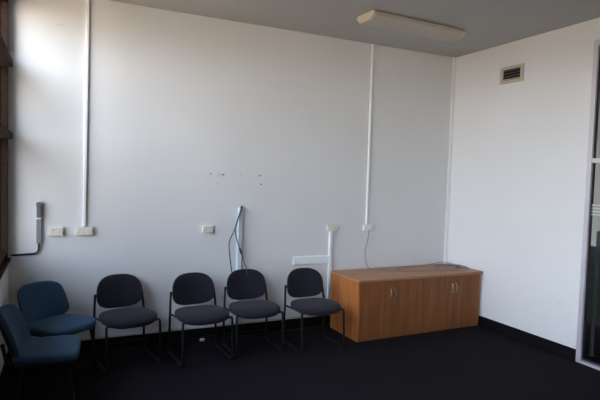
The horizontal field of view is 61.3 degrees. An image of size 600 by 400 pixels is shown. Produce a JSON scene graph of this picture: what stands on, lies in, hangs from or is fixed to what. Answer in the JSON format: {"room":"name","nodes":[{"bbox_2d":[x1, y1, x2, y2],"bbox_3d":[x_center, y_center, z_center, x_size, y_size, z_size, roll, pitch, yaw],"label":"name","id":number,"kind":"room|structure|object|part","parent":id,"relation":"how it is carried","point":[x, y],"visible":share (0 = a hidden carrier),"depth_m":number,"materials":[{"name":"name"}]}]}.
{"room":"office meeting room","nodes":[
{"label":"office meeting room","id":0,"kind":"room"},
{"bbox_2d":[0,267,7,374],"bbox_3d":[-1.159,-0.012,1.287,0.150,3.428,7.314,0,3,-25],"label":"wall","id":1,"kind":"structure","parent":0,"point":[4,280],"depth_m":4.26,"materials":[{"name":"grey paint"}]},
{"bbox_2d":[0,350,9,395],"bbox_3d":[-1.132,1.640,1.396,0.014,0.119,7.300,0,3,-25],"label":"baseboard","id":2,"kind":"structure","parent":1,"relation":"attached to","point":[4,369],"depth_m":4.18,"materials":[{"name":"black plastic"}]},
{"bbox_2d":[0,257,10,279],"bbox_3d":[-1.177,0.750,1.337,0.170,0.030,7.294,0,3,-25],"label":"trim","id":3,"kind":"structure","parent":1,"relation":"attached to","point":[5,265],"depth_m":4.22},
{"bbox_2d":[0,0,12,268],"bbox_3d":[-2.319,-0.588,3.746,0.215,2.335,1.809,0,3,-25],"label":"window","id":4,"kind":"structure","parent":1,"relation":"in","point":[6,61],"depth_m":4.51,"materials":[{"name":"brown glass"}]},
{"bbox_2d":[8,0,452,338],"bbox_3d":[-0.372,-0.208,5.784,5.426,3.428,0.150,0,3,-25],"label":"wall","id":5,"kind":"structure","parent":0,"point":[176,99],"depth_m":5.38,"materials":[{"name":"grey paint"}]},
{"bbox_2d":[11,202,41,255],"bbox_3d":[-2.527,0.269,4.682,0.250,0.500,0.050,0,3,-25],"label":"cable conduit","id":6,"kind":"object","parent":5,"relation":"attached to","point":[38,204],"visible":1,"depth_m":4.71,"materials":[{"name":"grey plastic"}]},
{"bbox_2d":[48,227,62,235],"bbox_3d":[-2.310,0.298,4.791,0.122,0.078,0.042,0,3,-25],"label":"power outlet","id":7,"kind":"object","parent":5,"relation":"attached to","point":[55,231],"visible":1,"depth_m":4.78,"materials":[{"name":"beige plastic"}]},
{"bbox_2d":[76,227,92,234],"bbox_3d":[-2.087,0.300,4.897,0.150,0.080,0.042,0,3,-25],"label":"power outlet","id":8,"kind":"object","parent":5,"relation":"attached to","point":[79,230],"visible":1,"depth_m":4.88,"materials":[{"name":"beige plastic"}]},
{"bbox_2d":[83,0,89,226],"bbox_3d":[-2.049,-0.834,4.852,0.044,2.191,0.026,0,3,-25],"label":"cable conduit","id":9,"kind":"object","parent":5,"relation":"attached to","point":[87,1],"depth_m":4.84,"materials":[{"name":"white plastic"}]},
{"bbox_2d":[10,315,329,360],"bbox_3d":[-0.365,1.448,5.802,5.176,0.119,0.014,0,3,-25],"label":"baseboard","id":10,"kind":"structure","parent":5,"relation":"attached to","point":[152,338],"depth_m":5.45,"materials":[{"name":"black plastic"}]},
{"bbox_2d":[202,225,212,232],"bbox_3d":[-0.989,0.310,5.418,0.110,0.076,0.042,0,3,-25],"label":"power outlet","id":11,"kind":"object","parent":5,"relation":"attached to","point":[209,228],"visible":1,"depth_m":5.41,"materials":[{"name":"beige plastic"}]},
{"bbox_2d":[234,207,242,322],"bbox_3d":[-0.677,0.724,5.595,0.064,1.284,0.038,0,3,-25],"label":"cable conduit","id":12,"kind":"object","parent":5,"relation":"attached to","point":[240,221],"depth_m":5.57,"materials":[{"name":"white plastic"}]},
{"bbox_2d":[228,206,247,274],"bbox_3d":[-0.632,0.432,5.443,0.155,0.728,0.266,-1,4,-39],"label":"hanging cable","id":13,"kind":"object","parent":12,"relation":"hanging from","point":[241,207],"visible":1,"depth_m":5.51,"materials":[{"name":"black rubber"}]},
{"bbox_2d":[293,255,328,264],"bbox_3d":[0.131,0.709,5.984,0.460,0.102,0.026,0,3,-25],"label":"cable conduit","id":14,"kind":"object","parent":5,"relation":"attached to","point":[318,259],"depth_m":5.97,"materials":[{"name":"white plastic"}]},
{"bbox_2d":[327,231,332,298],"bbox_3d":[0.353,0.874,6.098,0.039,0.999,0.030,0,3,-25],"label":"cable conduit","id":15,"kind":"object","parent":5,"relation":"attached to","point":[330,232],"depth_m":6.08,"materials":[{"name":"white plastic"}]},
{"bbox_2d":[327,225,336,230],"bbox_3d":[0.381,0.336,6.070,0.122,0.078,0.042,0,3,-25],"label":"power outlet","id":16,"kind":"object","parent":5,"relation":"attached to","point":[329,227],"visible":1,"depth_m":6.05,"materials":[{"name":"beige plastic"}]},
{"bbox_2d":[362,224,372,230],"bbox_3d":[0.840,0.341,6.288,0.130,0.076,0.042,0,3,-25],"label":"power outlet","id":17,"kind":"object","parent":5,"relation":"attached to","point":[366,227],"visible":1,"depth_m":6.28,"materials":[{"name":"white plastic"}]},
{"bbox_2d":[365,44,373,223],"bbox_3d":[0.858,-0.801,6.235,0.033,2.213,0.022,0,3,-25],"label":"cable conduit","id":18,"kind":"object","parent":5,"relation":"attached to","point":[372,46],"depth_m":6.22,"materials":[{"name":"white plastic"}]},
{"bbox_2d":[444,57,455,262],"bbox_3d":[2.004,-0.257,6.813,0.048,3.287,0.022,0,3,-25],"label":"trim","id":19,"kind":"structure","parent":5,"relation":"attached to","point":[454,58],"depth_m":6.79,"materials":[{"name":"white plastic"}]},
{"bbox_2d":[0,324,599,399],"bbox_3d":[1.971,1.725,3.843,8.020,0.100,9.350,0,3,-25],"label":"floor","id":20,"kind":"structure","parent":0,"point":[478,362],"depth_m":4.65,"materials":[{"name":"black carpet"}]},
{"bbox_2d":[0,304,80,399],"bbox_3d":[-1.946,1.170,3.780,0.563,0.775,0.497,1,3,-20],"label":"chair","id":21,"kind":"object","parent":20,"relation":"on","point":[26,353],"visible":1,"depth_m":3.67,"materials":[{"name":"blue fabric"}]},
{"bbox_3d":[-2.109,0.941,3.705,0.176,0.320,0.479,1,3,-20],"label":"backrest","id":22,"kind":"part","parent":21,"relation":"part of","materials":[{"name":"blue fabric"}]},
{"bbox_3d":[-1.991,1.363,3.555,0.023,0.388,0.087,4,4,39],"label":"leg","id":23,"kind":"part","parent":21,"relation":"part of","materials":[{"name":"black metal"}]},
{"bbox_3d":[-2.134,1.340,3.941,0.086,0.388,0.024,2,3,10],"label":"leg","id":24,"kind":"part","parent":21,"relation":"part of","materials":[{"name":"black metal"}]},
{"bbox_3d":[-1.889,1.123,3.798,0.444,0.076,0.497,1,3,-20],"label":"seat","id":25,"kind":"part","parent":21,"relation":"part of","materials":[{"name":"blue fabric"}]},
{"bbox_3d":[-1.658,1.368,3.679,0.086,0.388,0.024,2,3,10],"label":"leg","id":26,"kind":"part","parent":21,"relation":"part of","materials":[{"name":"black metal"}]},
{"bbox_3d":[-1.801,1.344,4.064,0.023,0.388,0.087,4,4,39],"label":"leg","id":27,"kind":"part","parent":21,"relation":"part of","materials":[{"name":"black metal"}]},
{"bbox_2d":[17,281,98,388],"bbox_3d":[-2.142,1.132,4.438,0.563,0.775,0.497,3,3,24],"label":"chair","id":28,"kind":"object","parent":20,"relation":"on","point":[44,305],"visible":0.85,"depth_m":4.43,"materials":[{"name":"blue fabric"}]},
{"bbox_3d":[-2.301,0.896,4.499,0.176,0.320,0.479,3,3,24],"label":"backrest","id":29,"kind":"part","parent":28,"relation":"part of","materials":[{"name":"blue fabric"}]},
{"bbox_3d":[-2.013,1.333,4.164,0.024,0.388,0.086,0,3,-36],"label":"leg","id":30,"kind":"part","parent":28,"relation":"part of","materials":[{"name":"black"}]},
{"bbox_3d":[-2.086,1.087,4.412,0.444,0.076,0.497,3,3,24],"label":"seat","id":31,"kind":"part","parent":28,"relation":"part of","materials":[{"name":"blue fabric"}]},
{"bbox_3d":[-1.848,1.320,4.541,0.087,0.388,0.023,1,3,-7],"label":"leg","id":32,"kind":"part","parent":28,"relation":"part of","materials":[{"name":"black metal"}]},
{"bbox_2d":[92,274,161,372],"bbox_3d":[-1.653,1.130,4.799,0.514,0.774,0.576,0,3,-36],"label":"chair","id":33,"kind":"object","parent":20,"relation":"on","point":[115,290],"visible":0.96,"depth_m":4.84,"materials":[{"name":"grey fabric"}]},
{"bbox_3d":[-1.814,1.215,4.647,0.069,0.607,0.506,0,3,-36],"label":"sled leg","id":34,"kind":"part","parent":33,"relation":"part of","materials":[{"name":"black metal"}]},
{"bbox_3d":[-1.774,0.889,4.962,0.440,0.317,0.113,0,3,-36],"label":"backrest","id":35,"kind":"part","parent":33,"relation":"part of","materials":[{"name":"grey fabric"}]},
{"bbox_3d":[-1.620,1.097,4.753,0.503,0.094,0.468,0,3,-36],"label":"seat","id":36,"kind":"part","parent":33,"relation":"part of","materials":[{"name":"grey fabric"}]},
{"bbox_3d":[-1.460,1.213,4.907,0.069,0.607,0.506,0,3,-36],"label":"sled leg","id":37,"kind":"part","parent":33,"relation":"part of","materials":[{"name":"black metal"}]},
{"bbox_2d":[168,272,233,367],"bbox_3d":[-0.988,1.142,4.971,0.514,0.774,0.576,0,3,-31],"label":"chair","id":38,"kind":"object","parent":20,"relation":"on","point":[191,288],"visible":1,"depth_m":5.02,"materials":[{"name":"black fabric"}]},
{"bbox_3d":[-1.164,1.226,4.836,0.069,0.607,0.506,0,3,-31],"label":"sled leg","id":39,"kind":"part","parent":38,"relation":"part of","materials":[{"name":"black metal"}]},
{"bbox_3d":[-1.091,0.901,5.147,0.440,0.317,0.113,0,3,-31],"label":"backrest","id":40,"kind":"part","parent":38,"relation":"part of","materials":[{"name":"grey fabric"}]},
{"bbox_3d":[-0.960,1.109,4.923,0.503,0.094,0.468,0,3,-31],"label":"seat","id":41,"kind":"part","parent":38,"relation":"part of","materials":[{"name":"grey fabric"}]},
{"bbox_3d":[-0.785,1.226,5.060,0.069,0.607,0.506,0,3,-31],"label":"sled leg","id":42,"kind":"part","parent":38,"relation":"part of","materials":[{"name":"black metal"}]},
{"bbox_2d":[222,269,283,357],"bbox_3d":[-0.500,1.144,5.242,0.514,0.774,0.576,0,3,-25],"label":"chair","id":43,"kind":"object","parent":20,"relation":"on","point":[240,285],"visible":0.98,"depth_m":5.31,"materials":[{"name":"black fabric"}]},
{"bbox_3d":[-0.688,1.226,5.124,0.069,0.607,0.506,0,3,-25],"label":"sled leg","id":44,"kind":"part","parent":43,"relation":"part of","materials":[{"name":"black metal"}]},
{"bbox_3d":[-0.585,0.903,5.427,0.440,0.317,0.113,0,3,-25],"label":"backrest","id":45,"kind":"part","parent":43,"relation":"part of","materials":[{"name":"grey fabric"}]},
{"bbox_3d":[-0.476,1.111,5.191,0.503,0.094,0.468,0,3,-25],"label":"seat","id":46,"kind":"part","parent":43,"relation":"part of","materials":[{"name":"grey fabric"}]},
{"bbox_3d":[-0.290,1.229,5.311,0.069,0.607,0.506,0,3,-25],"label":"sled leg","id":47,"kind":"part","parent":43,"relation":"part of","materials":[{"name":"black metal"}]},
{"bbox_2d":[284,268,344,353],"bbox_3d":[0.130,1.155,5.414,0.514,0.774,0.576,0,3,-26],"label":"chair","id":48,"kind":"object","parent":20,"relation":"on","point":[301,282],"visible":0.97,"depth_m":5.48,"materials":[{"name":"black fabric"}]},
{"bbox_3d":[-0.057,1.237,5.293,0.069,0.607,0.506,0,3,-26],"label":"sled leg","id":49,"kind":"part","parent":48,"relation":"part of","materials":[{"name":"black metal"}]},
{"bbox_3d":[0.042,0.914,5.597,0.440,0.317,0.113,0,3,-26],"label":"backrest","id":50,"kind":"part","parent":48,"relation":"part of","materials":[{"name":"grey fabric"}]},
{"bbox_3d":[0.154,1.122,5.364,0.503,0.094,0.468,0,3,-26],"label":"seat","id":51,"kind":"part","parent":48,"relation":"part of","materials":[{"name":"grey fabric"}]},
{"bbox_3d":[0.339,1.240,5.486,0.069,0.607,0.506,0,3,-26],"label":"sled leg","id":52,"kind":"part","parent":48,"relation":"part of","materials":[{"name":"black metal"}]},
{"bbox_2d":[330,263,482,341],"bbox_3d":[1.314,1.202,6.154,1.818,0.680,0.639,0,3,-26],"label":"base cabinet","id":53,"kind":"object","parent":20,"relation":"on","point":[391,303],"visible":0.99,"depth_m":5.86,"materials":[{"name":"orange laminate"}]},
{"bbox_3d":[0.508,1.209,5.768,0.020,0.654,0.594,0,3,-26],"label":"panel","id":54,"kind":"part","parent":53,"relation":"part of","materials":[{"name":"orange laminate"}]},
{"bbox_3d":[0.836,1.210,5.609,0.418,0.610,0.018,0,3,-26],"label":"door","id":55,"kind":"part","parent":53,"relation":"part of","materials":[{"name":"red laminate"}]},
{"bbox_3d":[1.319,0.874,6.148,1.818,0.026,0.618,0,3,-26],"label":"panel","id":56,"kind":"part","parent":53,"relation":"part of","materials":[{"name":"brown laminate"}]},
{"bbox_3d":[1.224,1.213,5.801,0.443,0.610,0.018,0,3,-26],"label":"door","id":57,"kind":"part","parent":53,"relation":"part of","materials":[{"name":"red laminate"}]},
{"bbox_2d":[365,230,468,271],"bbox_3d":[1.468,0.624,6.334,1.372,0.468,0.444,1,3,-9],"label":"extension cord","id":58,"kind":"object","parent":53,"relation":"on","point":[456,265],"visible":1,"depth_m":6.25,"materials":[{"name":"grey plastic"}]},
{"bbox_3d":[1.630,1.216,6.001,0.456,0.610,0.018,0,3,-26],"label":"door","id":59,"kind":"part","parent":53,"relation":"part of","materials":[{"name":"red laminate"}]},
{"bbox_3d":[2.018,1.218,6.194,0.404,0.610,0.018,0,3,-26],"label":"door","id":60,"kind":"part","parent":53,"relation":"part of","materials":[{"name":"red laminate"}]},
{"bbox_3d":[2.084,1.219,6.548,0.020,0.654,0.594,0,3,-26],"label":"panel","id":61,"kind":"part","parent":53,"relation":"part of","materials":[{"name":"orange laminate"}]},
{"bbox_2d":[586,246,599,325],"bbox_3d":[3.493,1.081,6.149,1.800,1.055,0.280,4,3,35],"label":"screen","id":62,"kind":"object","parent":20,"relation":"on","point":[593,248],"visible":0.02,"depth_m":6.10,"materials":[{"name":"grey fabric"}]},
{"bbox_2d":[588,231,599,355],"bbox_3d":[3.081,0.981,5.293,0.044,1.312,0.044,0,3,-25],"label":"metal post","id":63,"kind":"object","parent":20,"relation":"on","point":[598,232],"visible":1,"depth_m":5.28,"materials":[{"name":"grey metal"}]},
{"bbox_2d":[109,0,599,56],"bbox_3d":[2.079,-1.807,3.670,8.020,0.120,9.350,0,3,-25],"label":"ceiling","id":64,"kind":"structure","parent":0,"point":[487,24],"depth_m":5.09,"materials":[{"name":"paint"}]},
{"bbox_2d":[357,10,465,41],"bbox_3d":[1.183,-1.809,5.313,1.214,0.091,0.290,0,3,-28],"label":"ceiling light","id":65,"kind":"object","parent":64,"relation":"attached to","point":[373,18],"visible":1,"depth_m":5.20,"materials":[{"name":"beige plastic"}]},
{"bbox_2d":[447,18,599,348],"bbox_3d":[3.630,0.023,3.560,0.100,3.428,7.314,0,3,-25],"label":"wall","id":66,"kind":"structure","parent":0,"point":[520,148],"depth_m":5.71,"materials":[{"name":"white paint"}]},
{"bbox_2d":[500,63,524,84],"bbox_3d":[2.466,-1.465,5.901,0.014,0.196,0.340,0,3,-25],"label":"air vent","id":67,"kind":"object","parent":66,"relation":"in","point":[515,73],"visible":1,"depth_m":5.89,"materials":[{"name":"beige metal"}]},
{"bbox_2d":[478,315,575,360],"bbox_3d":[2.387,1.522,6.021,0.014,0.119,1.955,0,3,-25],"label":"baseboard","id":68,"kind":"structure","parent":66,"relation":"attached to","point":[554,347],"depth_m":5.65,"materials":[{"name":"black plastic"}]},
{"bbox_2d":[576,39,599,369],"bbox_3d":[4.003,0.188,2.667,0.054,3.210,5.325,0,3,-25],"label":"window","id":69,"kind":"structure","parent":66,"relation":"in","point":[592,160],"depth_m":5.03,"materials":[{"name":"silver metal"}]},
{"bbox_3d":[3.106,0.643,4.572,0.006,1.960,1.057,0,3,-25],"label":"pane","id":70,"kind":"part","parent":69,"relation":"part of","materials":[{"name":"clear glass"}]},
{"bbox_3d":[3.125,-0.358,4.524,0.046,0.045,1.069,0,3,-25],"label":"rail","id":71,"kind":"part","parent":69,"relation":"part of","materials":[{"name":"silver metal"}]},
{"bbox_2d":[591,98,599,245],"bbox_3d":[4.443,-0.022,4.988,2.594,3.428,9.200,0,3,-25],"label":"wall","id":72,"kind":"structure","parent":0,"point":[595,219],"depth_m":7.62,"materials":[{"name":"grey paint"}]}
]}

